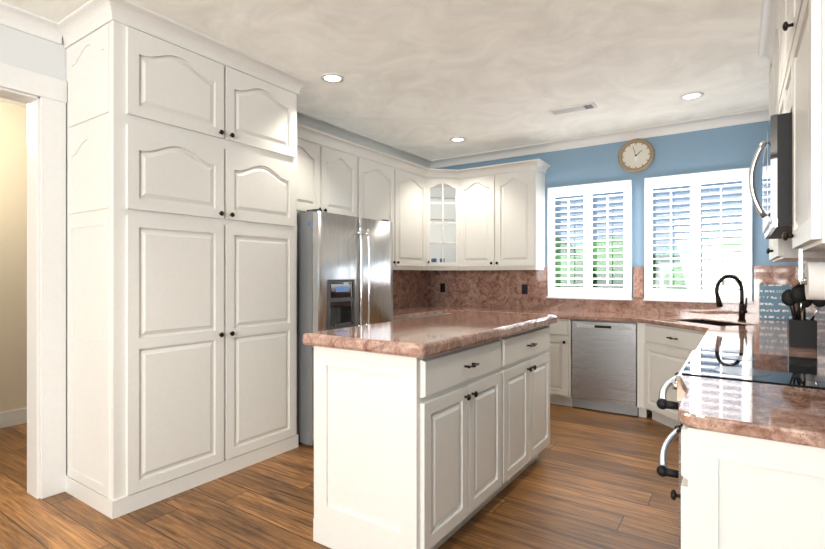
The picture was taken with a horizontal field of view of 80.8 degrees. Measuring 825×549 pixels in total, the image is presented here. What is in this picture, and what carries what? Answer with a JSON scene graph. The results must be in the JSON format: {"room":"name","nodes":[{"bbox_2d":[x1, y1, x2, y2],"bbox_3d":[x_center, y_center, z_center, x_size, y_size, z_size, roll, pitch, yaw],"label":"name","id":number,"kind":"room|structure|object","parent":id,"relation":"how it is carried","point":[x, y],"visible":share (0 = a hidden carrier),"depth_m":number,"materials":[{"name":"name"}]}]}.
{"room":"kitchen","nodes":[
{"label":"kitchen","id":0,"kind":"room"},
{"bbox_2d":[0,101,26,412],"bbox_3d":[-3.841,-0.085,3.869,0.140,2.810,3.900,0,0,34],"label":"wall","id":1,"kind":"structure","parent":0,"point":[13,257],"depth_m":4.24,"materials":[{"name":"beige paint"}]},
{"bbox_2d":[0,408,26,427],"bbox_3d":[-3.777,1.255,3.825,0.015,0.130,3.620,0,0,34],"label":"baseboard","id":2,"kind":"structure","parent":1,"relation":"attached to","point":[12,418],"depth_m":4.23,"materials":[{"name":"white wood"}]},
{"bbox_2d":[0,24,65,80],"bbox_3d":[-3.490,-0.085,1.071,0.140,2.810,4.740,0,0,34],"label":"wall","id":3,"kind":"structure","parent":0,"point":[23,50],"depth_m":2.83,"materials":[{"name":"white paint"}]},
{"bbox_2d":[0,1,61,44],"bbox_3d":[-3.375,-1.442,1.041,0.085,0.094,4.540,0,0,34],"label":"crown molding","id":4,"kind":"structure","parent":3,"relation":"attached to","point":[25,21],"depth_m":2.78,"materials":[{"name":"white wood"}]},
{"bbox_2d":[0,62,66,498],"bbox_3d":[-2.484,0.071,2.551,0.186,2.497,1.094,0,0,34],"label":"door frame","id":5,"kind":"structure","parent":3,"relation":"attached to","point":[43,97],"depth_m":2.88,"materials":[{"name":"white wood"}]},
{"bbox_2d":[0,403,679,548],"bbox_3d":[-1.484,1.360,2.303,6.200,0.080,9.030,0,0,34],"label":"floor","id":6,"kind":"structure","parent":0,"point":[589,479],"depth_m":2.75,"materials":[{"name":"brown wood"}]},
{"bbox_2d":[57,0,310,518],"bbox_3d":[-1.471,-0.084,3.323,0.672,2.807,1.465,0,0,34],"label":"pantry","id":7,"kind":"object","parent":6,"relation":"on","point":[181,257],"visible":1,"depth_m":2.91,"materials":[{"name":"white wood"}]},
{"bbox_2d":[297,209,392,445],"bbox_3d":[-0.726,0.411,4.227,0.838,1.818,0.949,0,0,34],"label":"fridge","id":8,"kind":"object","parent":6,"relation":"on","point":[344,271],"visible":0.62,"depth_m":3.78,"materials":[{"name":"silver metal"}]},
{"bbox_2d":[393,317,420,320],"bbox_3d":[-0.369,0.881,4.991,0.628,0.878,0.654,0,0,34],"label":"base cabinet","id":9,"kind":"object","parent":6,"relation":"on","point":[412,317],"depth_m":4.91,"materials":[{"name":"white wood"}]},
{"bbox_2d":[393,309,420,319],"bbox_3d":[-0.212,0.420,5.205,0.645,0.040,1.183,0,0,34],"label":"countertop","id":10,"kind":"structure","parent":9,"relation":"on","point":[397,313],"depth_m":5.02,"materials":[{"name":"stone"}]},
{"bbox_2d":[313,325,549,548],"bbox_3d":[0.263,0.836,2.926,0.687,0.968,1.712,0,0,34],"label":"kitchen island","id":11,"kind":"object","parent":6,"relation":"on","point":[437,451],"visible":0.98,"depth_m":2.29,"materials":[{"name":"white wood"}]},
{"bbox_2d":[303,311,556,357],"bbox_3d":[0.246,0.320,2.937,0.716,0.060,1.782,0,0,34],"label":"island countertop","id":12,"kind":"structure","parent":11,"relation":"on","point":[423,337],"depth_m":2.42,"materials":[{"name":"stone"}]},
{"bbox_2d":[419,313,444,316],"bbox_3d":[-0.077,0.881,5.422,0.628,0.878,0.662,0,0,34],"label":"base cabinet","id":13,"kind":"object","parent":6,"relation":"on","point":[442,313],"depth_m":5.34,"materials":[{"name":"white wood"}]},
{"bbox_2d":[549,319,572,406],"bbox_3d":[1.493,0.881,5.188,0.563,0.878,0.627,0,0,34],"label":"base cabinet","id":14,"kind":"object","parent":6,"relation":"on","point":[560,350],"depth_m":4.83,"materials":[{"name":"white wood"}]},
{"bbox_2d":[393,305,786,330],"bbox_3d":[1.491,0.485,4.860,3.854,0.170,1.174,0,0,34],"label":"countertop","id":15,"kind":"structure","parent":14,"relation":"on","point":[696,323],"depth_m":4.61,"materials":[{"name":"stone"}]},
{"bbox_2d":[715,275,746,321],"bbox_3d":[2.714,0.200,4.131,0.231,0.400,0.223,0,0,34],"label":"faucet","id":16,"kind":"object","parent":15,"relation":"on","point":[742,308],"visible":1,"depth_m":4.12,"materials":[{"name":"brown metal"}]},
{"bbox_2d":[760,285,791,319],"bbox_3d":[3.227,0.246,4.312,0.230,0.310,0.056,0,0,34],"label":"sign","id":17,"kind":"object","parent":15,"relation":"on","point":[773,306],"visible":0.79,"depth_m":4.31,"materials":[{"name":"blue"}]},
{"bbox_2d":[572,319,638,416],"bbox_3d":[1.974,0.883,4.856,0.595,0.874,0.605,0,0,34],"label":"dishwasher","id":18,"kind":"object","parent":6,"relation":"on","point":[604,366],"visible":0.9,"depth_m":4.61,"materials":[{"name":"silver metal"}]},
{"bbox_2d":[637,323,705,427],"bbox_3d":[2.251,0.881,4.040,0.589,0.878,0.591,0,0,34],"label":"base cabinet","id":19,"kind":"object","parent":6,"relation":"on","point":[664,353],"visible":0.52,"depth_m":3.84,"materials":[{"name":"white wood"}]},
{"bbox_2d":[696,325,824,358],"bbox_3d":[2.272,0.485,3.151,0.644,0.170,1.800,0,0,34],"label":"countertop","id":20,"kind":"structure","parent":19,"relation":"on","point":[753,335],"depth_m":2.85,"materials":[{"name":"stone"}]},
{"bbox_2d":[781,283,824,348],"bbox_3d":[2.158,0.223,2.673,0.201,0.354,0.154,0,0,34],"label":"utensil caddy","id":21,"kind":"object","parent":20,"relation":"on","point":[801,333],"visible":0.83,"depth_m":2.64,"materials":[{"name":"black plastic"}]},
{"bbox_2d":[656,349,824,548],"bbox_3d":[1.493,0.848,2.117,0.728,0.945,0.774,0,0,34],"label":"range","id":22,"kind":"object","parent":6,"relation":"on","point":[799,372],"visible":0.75,"depth_m":2.02,"materials":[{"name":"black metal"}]},
{"bbox_2d":[670,423,824,548],"bbox_3d":[1.168,0.881,1.503,0.625,0.878,0.591,0,0,34],"label":"base cabinet","id":23,"kind":"object","parent":6,"relation":"on","point":[740,492],"visible":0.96,"depth_m":1.32,"materials":[{"name":"white wood"}]},
{"bbox_2d":[678,376,824,448],"bbox_3d":[1.159,0.420,1.502,0.638,0.040,0.607,0,0,34],"label":"countertop","id":24,"kind":"structure","parent":23,"relation":"on","point":[788,414],"depth_m":1.43,"materials":[{"name":"stone"}]},
{"bbox_2d":[0,0,769,159],"bbox_3d":[-1.401,-1.540,2.247,6.000,0.100,9.030,0,0,34],"label":"ceiling","id":25,"kind":"structure","parent":0,"point":[428,79],"depth_m":3.36,"materials":[{"name":"paint"}]},
{"bbox_2d":[320,73,343,82],"bbox_3d":[-0.606,-1.485,3.671,0.180,0.010,0.180,0,0,34],"label":"recessed light","id":26,"kind":"object","parent":25,"relation":"in","point":[332,77],"visible":1,"depth_m":3.66,"materials":[{"name":"white"}]},
{"bbox_2d":[450,137,465,141],"bbox_3d":[0.499,-1.485,5.338,0.180,0.010,0.180,0,0,34],"label":"recessed light","id":27,"kind":"object","parent":25,"relation":"in","point":[457,139],"visible":0.98,"depth_m":5.34,"materials":[{"name":"white"}]},
{"bbox_2d":[548,101,597,115],"bbox_3d":[1.432,-1.482,4.344,0.400,0.016,0.150,0,0,34],"label":"ceiling vent","id":28,"kind":"object","parent":25,"relation":"in","point":[573,108],"visible":1,"depth_m":4.32,"materials":[{"name":"grey metal"}]},
{"bbox_2d":[679,92,703,99],"bbox_3d":[2.325,-1.485,4.041,0.180,0.010,0.180,0,0,34],"label":"recessed light","id":29,"kind":"object","parent":25,"relation":"in","point":[691,95],"visible":0.98,"depth_m":4.03,"materials":[{"name":"white"}]},
{"bbox_2d":[435,121,798,303],"bbox_3d":[1.919,-0.085,5.367,4.000,2.810,0.140,0,0,34],"label":"wall","id":30,"kind":"structure","parent":0,"point":[723,148],"depth_m":4.87,"materials":[{"name":"blue paint"}]},
{"bbox_2d":[453,164,508,269],"bbox_3d":[0.840,-0.662,5.789,0.570,1.165,0.365,0,0,34],"label":"upper cabinet","id":31,"kind":"object","parent":30,"relation":"attached to","point":[490,217],"depth_m":5.66,"materials":[{"name":"white wood"}]},
{"bbox_2d":[501,159,544,269],"bbox_3d":[1.201,-0.662,5.569,0.545,1.165,0.325,0,0,34],"label":"upper cabinet","id":32,"kind":"object","parent":30,"relation":"attached to","point":[522,182],"depth_m":5.40,"materials":[{"name":"white wood"}]},
{"bbox_2d":[546,180,632,299],"bbox_3d":[1.942,-0.356,5.319,0.897,1.247,0.193,0,0,34],"label":"window shutter","id":33,"kind":"object","parent":30,"relation":"attached to","point":[589,241],"visible":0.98,"depth_m":5.28,"materials":[{"name":"white wood"}]},
{"bbox_2d":[432,108,768,168],"bbox_3d":[1.798,-1.442,5.313,3.860,0.094,0.085,0,0,34],"label":"crown molding","id":34,"kind":"structure","parent":30,"relation":"attached to","point":[759,115],"depth_m":5.09,"materials":[{"name":"white wood"}]},
{"bbox_2d":[429,266,796,317],"bbox_3d":[1.813,0.161,5.335,3.854,0.478,0.026,0,0,34],"label":"backsplash","id":35,"kind":"structure","parent":30,"relation":"attached to","point":[523,289],"depth_m":5.55,"materials":[{"name":"stone"}]},
{"bbox_2d":[618,138,654,172],"bbox_3d":[2.303,-1.225,4.997,0.350,0.350,0.036,0,0,34],"label":"wall clock","id":36,"kind":"object","parent":30,"relation":"attached to","point":[636,155],"visible":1,"depth_m":4.99,"materials":[{"name":"brown wood"}]},
{"bbox_2d":[643,168,752,303],"bbox_3d":[2.779,-0.356,4.753,0.918,1.247,0.193,0,0,34],"label":"window shutter","id":37,"kind":"object","parent":30,"relation":"attached to","point":[697,236],"visible":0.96,"depth_m":4.71,"materials":[{"name":"white wood"}]},
{"bbox_3d":[-0.959,-0.085,4.809,0.140,2.810,4.290,0,0,34],"label":"wall","id":38,"kind":"structure","parent":0,"visible":0},
{"bbox_2d":[297,123,328,212],"bbox_3d":[-1.074,-0.882,4.199,0.347,0.724,0.576,0,0,34],"label":"upper cabinet","id":39,"kind":"object","parent":38,"relation":"attached to","point":[312,146],"depth_m":4.20,"materials":[{"name":"white wood"}]},
{"bbox_2d":[329,135,360,217],"bbox_3d":[-0.828,-0.882,4.562,0.347,0.724,0.573,0,0,34],"label":"upper cabinet","id":40,"kind":"object","parent":38,"relation":"attached to","point":[344,156],"depth_m":4.54,"materials":[{"name":"white wood"}]},
{"bbox_2d":[297,111,431,167],"bbox_3d":[-0.555,-1.442,5.206,0.085,0.094,2.680,0,0,34],"label":"crown molding","id":41,"kind":"structure","parent":38,"relation":"attached to","point":[304,119],"depth_m":5.17,"materials":[{"name":"white wood"}]},
{"bbox_2d":[361,147,392,221],"bbox_3d":[-0.500,-0.662,5.045,0.347,1.165,0.741,0,0,34],"label":"upper cabinet","id":42,"kind":"object","parent":38,"relation":"attached to","point":[376,167],"depth_m":4.94,"materials":[{"name":"white wood"}]},
{"bbox_2d":[393,270,428,307],"bbox_3d":[-0.299,0.161,5.636,0.020,0.478,1.800,0,0,34],"label":"backsplash","id":43,"kind":"structure","parent":38,"relation":"attached to","point":[410,287],"depth_m":6.02,"materials":[{"name":"stone"}]},
{"bbox_2d":[393,156,432,269],"bbox_3d":[-0.149,-0.662,5.539,0.376,1.165,0.743,0,0,34],"label":"upper cabinet","id":44,"kind":"object","parent":38,"relation":"attached to","point":[410,180],"depth_m":5.45,"materials":[{"name":"white wood"}]},
{"bbox_2d":[429,171,456,262],"bbox_3d":[0.359,-0.645,5.769,0.305,1.011,0.305,0,0,34],"label":"upper cabinet","id":45,"kind":"object","parent":38,"relation":"attached to","point":[442,188],"depth_m":5.77,"materials":[{"name":"white wood"}]},
{"bbox_3d":[0.986,-0.085,0.546,0.140,2.810,8.890,0,0,34],"label":"wall","id":46,"kind":"structure","parent":0,"visible":0},
{"bbox_2d":[774,0,777,114],"bbox_3d":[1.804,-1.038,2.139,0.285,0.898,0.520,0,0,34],"label":"upper cabinet","id":47,"kind":"object","parent":46,"relation":"attached to","point":[775,1],"depth_m":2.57,"materials":[{"name":"white wood"}]},
{"bbox_2d":[778,0,785,113],"bbox_3d":[1.584,-1.038,1.814,0.285,0.898,0.510,0,0,34],"label":"upper cabinet","id":48,"kind":"object","parent":46,"relation":"attached to","point":[781,3],"depth_m":2.19,"materials":[{"name":"white wood"}]},
{"bbox_2d":[749,112,791,238],"bbox_3d":[1.634,-0.380,2.022,0.386,0.410,0.764,0,0,34],"label":"microwave","id":49,"kind":"object","parent":48,"relation":"attached to","point":[775,212],"visible":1,"depth_m":1.77,"materials":[{"name":"silver metal"}]},
{"bbox_2d":[766,0,824,261],"bbox_3d":[2.185,-0.783,2.702,0.285,1.408,0.975,0,0,34],"label":"upper cabinet","id":50,"kind":"object","parent":46,"relation":"attached to","point":[776,250],"depth_m":2.77,"materials":[{"name":"white wood"}]},
{"bbox_2d":[786,0,824,255],"bbox_3d":[1.313,-0.783,1.414,0.285,1.408,0.597,0,0,34],"label":"upper cabinet","id":51,"kind":"object","parent":46,"relation":"attached to","point":[792,41],"depth_m":1.38,"materials":[{"name":"white wood"}]},
{"bbox_2d":[799,249,824,299],"bbox_3d":[1.322,-0.001,1.448,0.265,0.157,0.116,0,0,34],"label":"paper towel holder","id":52,"kind":"object","parent":51,"relation":"attached to","point":[813,280],"visible":1,"depth_m":1.47,"materials":[{"name":"white paper"}]},
{"bbox_2d":[803,262,810,311],"bbox_3d":[3.058,-0.356,3.654,0.193,1.247,0.520,0,0,34],"label":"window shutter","id":53,"kind":"object","parent":46,"relation":"attached to","point":[808,309],"visible":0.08,"depth_m":3.63,"materials":[{"name":"white"}]},
{"bbox_2d":[797,266,824,340],"bbox_3d":[2.321,0.161,2.667,0.020,0.478,3.780,0,0,34],"label":"backsplash","id":54,"kind":"structure","parent":46,"relation":"attached to","point":[820,316],"depth_m":3.15,"materials":[{"name":"stone"}]}
]}

